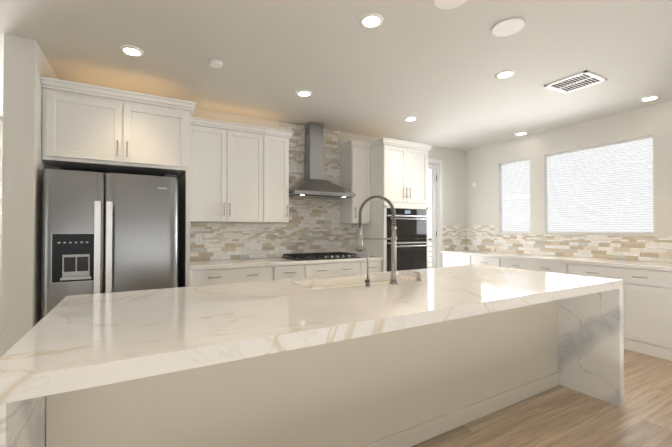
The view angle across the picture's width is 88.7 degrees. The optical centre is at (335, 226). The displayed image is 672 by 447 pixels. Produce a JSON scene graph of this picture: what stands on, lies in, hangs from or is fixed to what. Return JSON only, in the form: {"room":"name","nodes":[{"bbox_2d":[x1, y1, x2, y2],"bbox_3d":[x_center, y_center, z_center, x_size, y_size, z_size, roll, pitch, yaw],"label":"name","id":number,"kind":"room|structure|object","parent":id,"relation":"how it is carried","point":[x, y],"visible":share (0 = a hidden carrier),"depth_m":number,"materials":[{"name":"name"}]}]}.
{"room":"kitchen","nodes":[
{"label":"kitchen","id":0,"kind":"room"},
{"bbox_2d":[0,116,2,322],"bbox_3d":[-4.022,-0.032,4.606,0.740,2.740,0.150,0,-1,-29],"label":"wall","id":1,"kind":"structure","parent":0,"point":[1,131],"depth_m":4.39,"materials":[{"name":"white paint"}]},
{"bbox_2d":[0,33,62,357],"bbox_3d":[-2.619,-0.051,3.010,0.180,2.740,1.000,0,-1,-29],"label":"wall","id":2,"kind":"structure","parent":0,"point":[26,65],"depth_m":2.58,"materials":[{"name":"white paint"}]},
{"bbox_2d":[69,92,465,287],"bbox_3d":[-0.243,-0.028,4.967,6.230,2.740,0.160,0,-1,-29],"label":"wall","id":3,"kind":"structure","parent":0,"point":[223,241],"depth_m":4.64,"materials":[{"name":"beige tile"}]},
{"bbox_2d":[196,235,201,244],"bbox_3d":[-1.635,0.162,4.102,0.070,0.114,0.008,0,-1,-29],"label":"electrical outlet","id":4,"kind":"object","parent":3,"relation":"attached to","point":[198,239],"visible":1,"depth_m":4.10,"materials":[{"name":"white plastic"}]},
{"bbox_2d":[190,117,264,222],"bbox_3d":[-1.323,-0.616,4.073,0.860,1.135,0.392,0,-1,-29],"label":"upper cabinet","id":5,"kind":"object","parent":3,"relation":"attached to","point":[226,171],"visible":0.88,"depth_m":3.93,"materials":[{"name":"white paint"}]},
{"bbox_2d":[260,235,265,242],"bbox_3d":[-0.951,0.166,4.478,0.070,0.114,0.008,0,-1,-29],"label":"electrical outlet","id":6,"kind":"object","parent":3,"relation":"attached to","point":[262,238],"visible":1,"depth_m":4.48,"materials":[{"name":"white plastic"}]},
{"bbox_2d":[190,222,356,260],"bbox_3d":[-0.737,0.189,4.607,2.410,0.455,0.010,0,-1,-29],"label":"backsplash","id":7,"kind":"structure","parent":3,"relation":"attached to","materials":[{"name":"stone"}]},
{"bbox_2d":[259,127,293,222],"bbox_3d":[-0.782,-0.613,4.370,0.370,1.135,0.392,0,-1,-29],"label":"upper cabinet","id":8,"kind":"object","parent":3,"relation":"attached to","point":[275,175],"visible":0.92,"depth_m":4.23,"materials":[{"name":"white paint"}]},
{"bbox_2d":[280,122,339,223],"bbox_3d":[-0.347,-0.717,4.832,0.923,1.362,0.010,0,-1,-29],"label":"backsplash","id":9,"kind":"structure","parent":3,"relation":"attached to","point":[312,211],"depth_m":4.82,"materials":[{"name":"tile"}]},
{"bbox_2d":[289,122,355,198],"bbox_3d":[-0.231,-0.893,4.623,0.874,1.012,0.467,0,-1,-29],"label":"range hood","id":10,"kind":"object","parent":3,"relation":"attached to","point":[314,184],"visible":0.94,"depth_m":4.64,"materials":[{"name":"silver metal"}]},
{"bbox_2d":[338,140,370,223],"bbox_3d":[0.264,-0.606,4.946,0.344,1.135,0.392,0,-1,-29],"label":"upper cabinet","id":11,"kind":"object","parent":3,"relation":"attached to","point":[355,167],"visible":0.94,"depth_m":4.84,"materials":[{"name":"white paint"}]},
{"bbox_2d":[428,159,442,267],"bbox_3d":[1.400,0.097,5.868,0.980,2.510,0.164,0,-1,-29],"label":"door frame","id":12,"kind":"structure","parent":3,"relation":"attached to","point":[438,173],"depth_m":6.03,"materials":[{"name":"white paint"}]},
{"bbox_2d":[442,225,465,250],"bbox_3d":[2.124,0.207,6.181,0.588,0.455,0.010,0,-1,-29],"label":"backsplash","id":13,"kind":"structure","parent":3,"relation":"attached to","point":[454,237],"depth_m":6.18,"materials":[{"name":"stone"}]},
{"bbox_2d":[0,0,671,150],"bbox_3d":[-0.358,-1.496,0.846,10.420,0.100,10.300,0,-1,-29],"label":"ceiling","id":14,"kind":"structure","parent":0,"point":[431,67],"depth_m":2.90,"materials":[{"name":"white paint"}]},
{"bbox_2d":[119,45,143,56],"bbox_3d":[-1.656,-1.418,2.790,0.170,0.010,0.170,0,-1,-29],"label":"recessed light","id":15,"kind":"object","parent":14,"relation":"in","point":[131,50],"visible":0.98,"depth_m":2.77,"materials":[{"name":"white plastic"}]},
{"bbox_2d":[208,59,222,67],"bbox_3d":[-1.042,-1.406,2.980,0.120,0.030,0.120,0,-1,-29],"label":"smoke detector","id":16,"kind":"object","parent":14,"relation":"attached to","point":[215,63],"visible":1,"depth_m":2.95,"materials":[{"name":"white plastic"}]},
{"bbox_2d":[296,90,311,96],"bbox_3d":[-0.339,-1.408,3.652,0.170,0.010,0.170,0,-1,-29],"label":"recessed light","id":17,"kind":"object","parent":14,"relation":"in","point":[304,93],"visible":0.98,"depth_m":3.64,"materials":[{"name":"white plastic"}]},
{"bbox_2d":[359,13,383,27],"bbox_3d":[0.244,-1.423,2.386,0.170,0.010,0.170,0,-1,-29],"label":"recessed light","id":18,"kind":"object","parent":14,"relation":"in","point":[370,20],"visible":1,"depth_m":2.37,"materials":[{"name":"white plastic"}]},
{"bbox_2d":[404,116,416,120],"bbox_3d":[0.971,-1.398,4.487,0.170,0.010,0.170,0,-1,-29],"label":"recessed light","id":19,"kind":"object","parent":14,"relation":"in","point":[411,118],"visible":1,"depth_m":4.46,"materials":[{"name":"white plastic"}]},
{"bbox_2d":[433,0,466,8],"bbox_3d":[0.719,-1.425,2.146,0.220,0.012,0.220,0,-1,-29],"label":"ceiling speaker","id":20,"kind":"object","parent":14,"relation":"attached to","point":[446,4],"visible":0.86,"depth_m":2.19,"materials":[{"name":"white plastic"}]},
{"bbox_2d":[495,70,514,78],"bbox_3d":[1.572,-1.413,3.208,0.170,0.010,0.170,0,-1,-29],"label":"recessed light","id":21,"kind":"object","parent":14,"relation":"in","point":[504,74],"visible":1,"depth_m":3.19,"materials":[{"name":"white plastic"}]},
{"bbox_2d":[491,17,524,36],"bbox_3d":[1.230,-1.421,2.461,0.220,0.012,0.220,0,-1,-29],"label":"ceiling speaker","id":22,"kind":"object","parent":14,"relation":"attached to","point":[508,26],"visible":0.94,"depth_m":2.44,"materials":[{"name":"white plastic"}]},
{"bbox_2d":[515,132,527,134],"bbox_3d":[2.788,-1.391,5.168,0.170,0.010,0.170,0,-1,-29],"label":"recessed light","id":23,"kind":"object","parent":14,"relation":"in","point":[520,133],"visible":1,"depth_m":5.15,"materials":[{"name":"white plastic"}]},
{"bbox_2d":[544,70,606,93],"bbox_3d":[2.353,-1.410,3.387,0.380,0.012,0.380,0,-1,-29],"label":"ceiling vent","id":24,"kind":"object","parent":14,"relation":"in","point":[577,81],"visible":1,"depth_m":3.38,"materials":[{"name":"white plastic"}]},
{"bbox_2d":[640,95,659,100],"bbox_3d":[3.456,-1.406,3.789,0.170,0.010,0.170,0,-1,-29],"label":"recessed light","id":25,"kind":"object","parent":14,"relation":"in","point":[649,98],"visible":1,"depth_m":3.78,"materials":[{"name":"white plastic"}]},
{"bbox_2d":[411,349,671,446],"bbox_3d":[-0.358,1.344,0.813,10.420,0.100,10.300,0,-1,-29],"label":"floor","id":26,"kind":"structure","parent":0,"point":[559,416],"depth_m":2.32,"materials":[{"name":"brown wood"}]},
{"bbox_2d":[41,166,176,318],"bbox_3d":[-2.063,0.429,3.256,0.960,1.787,0.974,0,-1,-29],"label":"refrigerator","id":27,"kind":"object","parent":26,"relation":"on","point":[108,232],"visible":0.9,"depth_m":2.85,"materials":[{"name":"grey metal"}]},
{"bbox_2d":[40,76,195,286],"bbox_3d":[-2.059,0.066,3.392,1.164,2.515,0.862,0,-1,-29],"label":"cabinet surround","id":28,"kind":"object","parent":26,"relation":"on","point":[89,133],"visible":1,"depth_m":3.06,"materials":[{"name":"white paint"}]},
{"bbox_2d":[190,265,281,286],"bbox_3d":[-1.222,0.890,3.977,0.962,0.880,0.628,0,-1,-29],"label":"base cabinet","id":29,"kind":"object","parent":26,"relation":"on","point":[227,276],"depth_m":3.69,"materials":[{"name":"white paint"}]},
{"bbox_2d":[282,264,309,279],"bbox_3d":[-0.694,0.894,4.267,0.528,0.880,0.628,0,-1,-29],"label":"base cabinet","id":30,"kind":"object","parent":26,"relation":"on","point":[302,270],"depth_m":4.03,"materials":[{"name":"white paint"}]},
{"bbox_2d":[0,289,623,446],"bbox_3d":[0.312,0.880,2.215,3.466,0.860,1.332,0,-1,-29],"label":"kitchen island","id":31,"kind":"object","parent":26,"relation":"on","point":[353,360],"depth_m":1.86,"materials":[{"name":"stone"}]},
{"bbox_2d":[0,265,622,396],"bbox_3d":[0.312,0.420,2.220,3.466,0.060,1.332,0,-1,-29],"label":"island countertop","id":32,"kind":"structure","parent":31,"relation":"on","point":[84,339],"depth_m":1.49,"materials":[{"name":"white stone"}]},
{"bbox_2d":[308,277,390,288],"bbox_3d":[0.170,0.569,2.506,0.953,0.254,0.443,0,-1,-29],"label":"sink","id":33,"kind":"object","parent":32,"relation":"in","point":[389,278],"depth_m":2.67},
{"bbox_2d":[351,244,370,285],"bbox_3d":[0.166,0.252,2.259,0.098,0.275,0.122,0,-1,-29],"label":"water tap","id":34,"kind":"object","parent":32,"relation":"on","point":[367,280],"visible":1,"depth_m":2.24,"materials":[{"name":"silver metal"}]},
{"bbox_2d":[357,195,397,283],"bbox_3d":[0.291,0.086,2.378,0.207,0.610,0.256,0,-1,-29],"label":"spring faucet","id":35,"kind":"object","parent":32,"relation":"on","point":[393,271],"visible":1,"depth_m":2.34,"materials":[{"name":"silver metal"}]},
{"bbox_2d":[414,271,421,280],"bbox_3d":[0.594,0.360,2.487,0.047,0.064,0.051,0,-1,-29],"label":"soap dispenser","id":36,"kind":"object","parent":32,"relation":"on","point":[418,276],"visible":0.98,"depth_m":2.47,"materials":[{"name":"silver metal"}]},
{"bbox_2d":[310,261,365,276],"bbox_3d":[-0.180,0.897,4.550,0.928,0.880,0.628,0,-1,-29],"label":"base cabinet","id":37,"kind":"object","parent":26,"relation":"on","point":[341,268],"depth_m":4.30,"materials":[{"name":"white paint"}]},
{"bbox_2d":[190,254,382,269],"bbox_3d":[-0.583,0.434,4.325,2.411,0.040,0.642,0,-1,-29],"label":"countertop","id":38,"kind":"structure","parent":37,"relation":"on","point":[228,263],"depth_m":4.00,"materials":[{"name":"stone"}]},
{"bbox_2d":[282,252,360,260],"bbox_3d":[-0.193,0.391,4.539,0.910,0.050,0.520,0,-1,-29],"label":"gas cooktop","id":39,"kind":"object","parent":38,"relation":"in","point":[318,256],"visible":1,"depth_m":4.43,"materials":[{"name":"grey metal"}]},
{"bbox_2d":[366,260,380,272],"bbox_3d":[0.285,0.900,4.806,0.420,0.880,0.628,0,-1,-29],"label":"base cabinet","id":40,"kind":"object","parent":26,"relation":"on","point":[374,266],"depth_m":4.58,"materials":[{"name":"white paint"}]},
{"bbox_2d":[357,137,432,271],"bbox_3d":[0.844,0.086,5.075,0.890,2.515,0.712,0,-1,-29],"label":"tall cabinet","id":41,"kind":"object","parent":26,"relation":"on","point":[399,174],"visible":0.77,"depth_m":4.79,"materials":[{"name":"white paint"}]},
{"bbox_2d":[387,208,427,271],"bbox_3d":[0.857,0.208,5.050,0.706,0.890,0.701,0,-1,-29],"label":"double wall oven","id":42,"kind":"object","parent":41,"relation":"in","point":[411,242],"visible":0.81,"depth_m":4.80,"materials":[{"name":"grey"}]},
{"bbox_2d":[442,253,469,266],"bbox_3d":[2.268,0.912,5.886,0.628,0.880,0.628,0,-1,-29],"label":"base cabinet","id":43,"kind":"object","parent":26,"relation":"on","point":[448,260],"depth_m":5.76,"materials":[{"name":"white paint"}]},
{"bbox_2d":[441,250,671,270],"bbox_3d":[3.332,0.430,3.943,0.642,0.040,5.068,0,-1,-29],"label":"countertop","id":44,"kind":"structure","parent":43,"relation":"on","point":[659,266],"depth_m":4.27,"materials":[{"name":"stone"}]},
{"bbox_2d":[470,256,497,266],"bbox_3d":[2.544,0.907,5.383,0.628,0.880,0.520,0,-1,-29],"label":"base cabinet","id":45,"kind":"object","parent":26,"relation":"on","point":[474,260],"depth_m":5.25,"materials":[{"name":"white paint"}]},
{"bbox_2d":[498,258,565,273],"bbox_3d":[2.892,0.899,4.753,0.628,0.880,0.920,0,-1,-29],"label":"base cabinet","id":46,"kind":"object","parent":26,"relation":"on","point":[554,267],"depth_m":4.58,"materials":[{"name":"white paint"}]},
{"bbox_2d":[566,263,671,360],"bbox_3d":[3.350,0.890,3.920,0.628,0.880,0.980,0,-1,-29],"label":"base cabinet","id":47,"kind":"object","parent":26,"relation":"on","point":[647,308],"depth_m":3.56,"materials":[{"name":"white paint"}]},
{"bbox_2d":[465,100,671,262],"bbox_3d":[4.503,-0.055,2.648,0.150,2.740,8.500,0,-1,-29],"label":"wall","id":48,"kind":"structure","parent":0,"point":[483,166],"depth_m":5.01,"materials":[{"name":"white paint"}]},
{"bbox_2d":[466,225,493,251],"bbox_3d":[2.534,0.206,6.077,0.010,0.455,0.590,0,-1,-29],"label":"backsplash","id":49,"kind":"structure","parent":48,"relation":"attached to","point":[485,242],"depth_m":6.05,"materials":[{"name":"stone"}]},
{"bbox_2d":[499,233,529,253],"bbox_3d":[2.912,0.728,5.531,0.150,1.240,0.540,0,-1,-29],"label":"sill","id":50,"kind":"structure","parent":48,"relation":"attached to","point":[516,234],"depth_m":5.43,"materials":[{"name":"white paint"}]},
{"bbox_2d":[494,234,671,262],"bbox_3d":[3.764,0.261,3.842,0.010,0.294,4.510,0,-1,-29],"label":"backsplash","id":51,"kind":"structure","parent":48,"relation":"attached to","point":[650,248],"depth_m":4.54,"materials":[{"name":"tile"}]},
{"bbox_2d":[544,233,653,261],"bbox_3d":[3.444,0.717,4.563,0.150,1.240,1.250,0,-1,-29],"label":"sill","id":52,"kind":"structure","parent":48,"relation":"attached to","point":[599,235],"depth_m":4.46,"materials":[{"name":"white paint"}]},
{"label":"outside","id":53,"kind":"structure","parent":0,"visible":0},
{"bbox_2d":[428,169,431,266],"bbox_3d":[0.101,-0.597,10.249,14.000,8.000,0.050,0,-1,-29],"label":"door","id":54,"kind":"structure","parent":53,"point":[429,210],"depth_m":11.96,"materials":[{"name":"white wood"}]},
{"bbox_3d":[2.945,-0.471,5.563,0.035,1.160,0.540,0,-1,-29],"label":"trim","id":55,"kind":"structure","parent":0,"visible":0},
{"bbox_2d":[501,158,529,232],"bbox_3d":[2.912,-0.472,5.545,0.040,1.155,0.532,0,-1,-29],"label":"window blind","id":56,"kind":"object","parent":55,"relation":"attached to","point":[515,183],"visible":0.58,"depth_m":5.55,"materials":[{"name":"white"}]},
{"bbox_3d":[3.477,-0.483,4.594,0.035,1.160,1.250,0,-1,-29],"label":"trim","id":57,"kind":"structure","parent":0,"visible":0},
{"bbox_2d":[546,135,653,233],"bbox_3d":[3.444,-0.483,4.576,0.040,1.155,1.242,0,-1,-29],"label":"window blind","id":58,"kind":"object","parent":57,"relation":"attached to","point":[606,188],"visible":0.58,"depth_m":4.49,"materials":[{"name":"white"}]}
]}

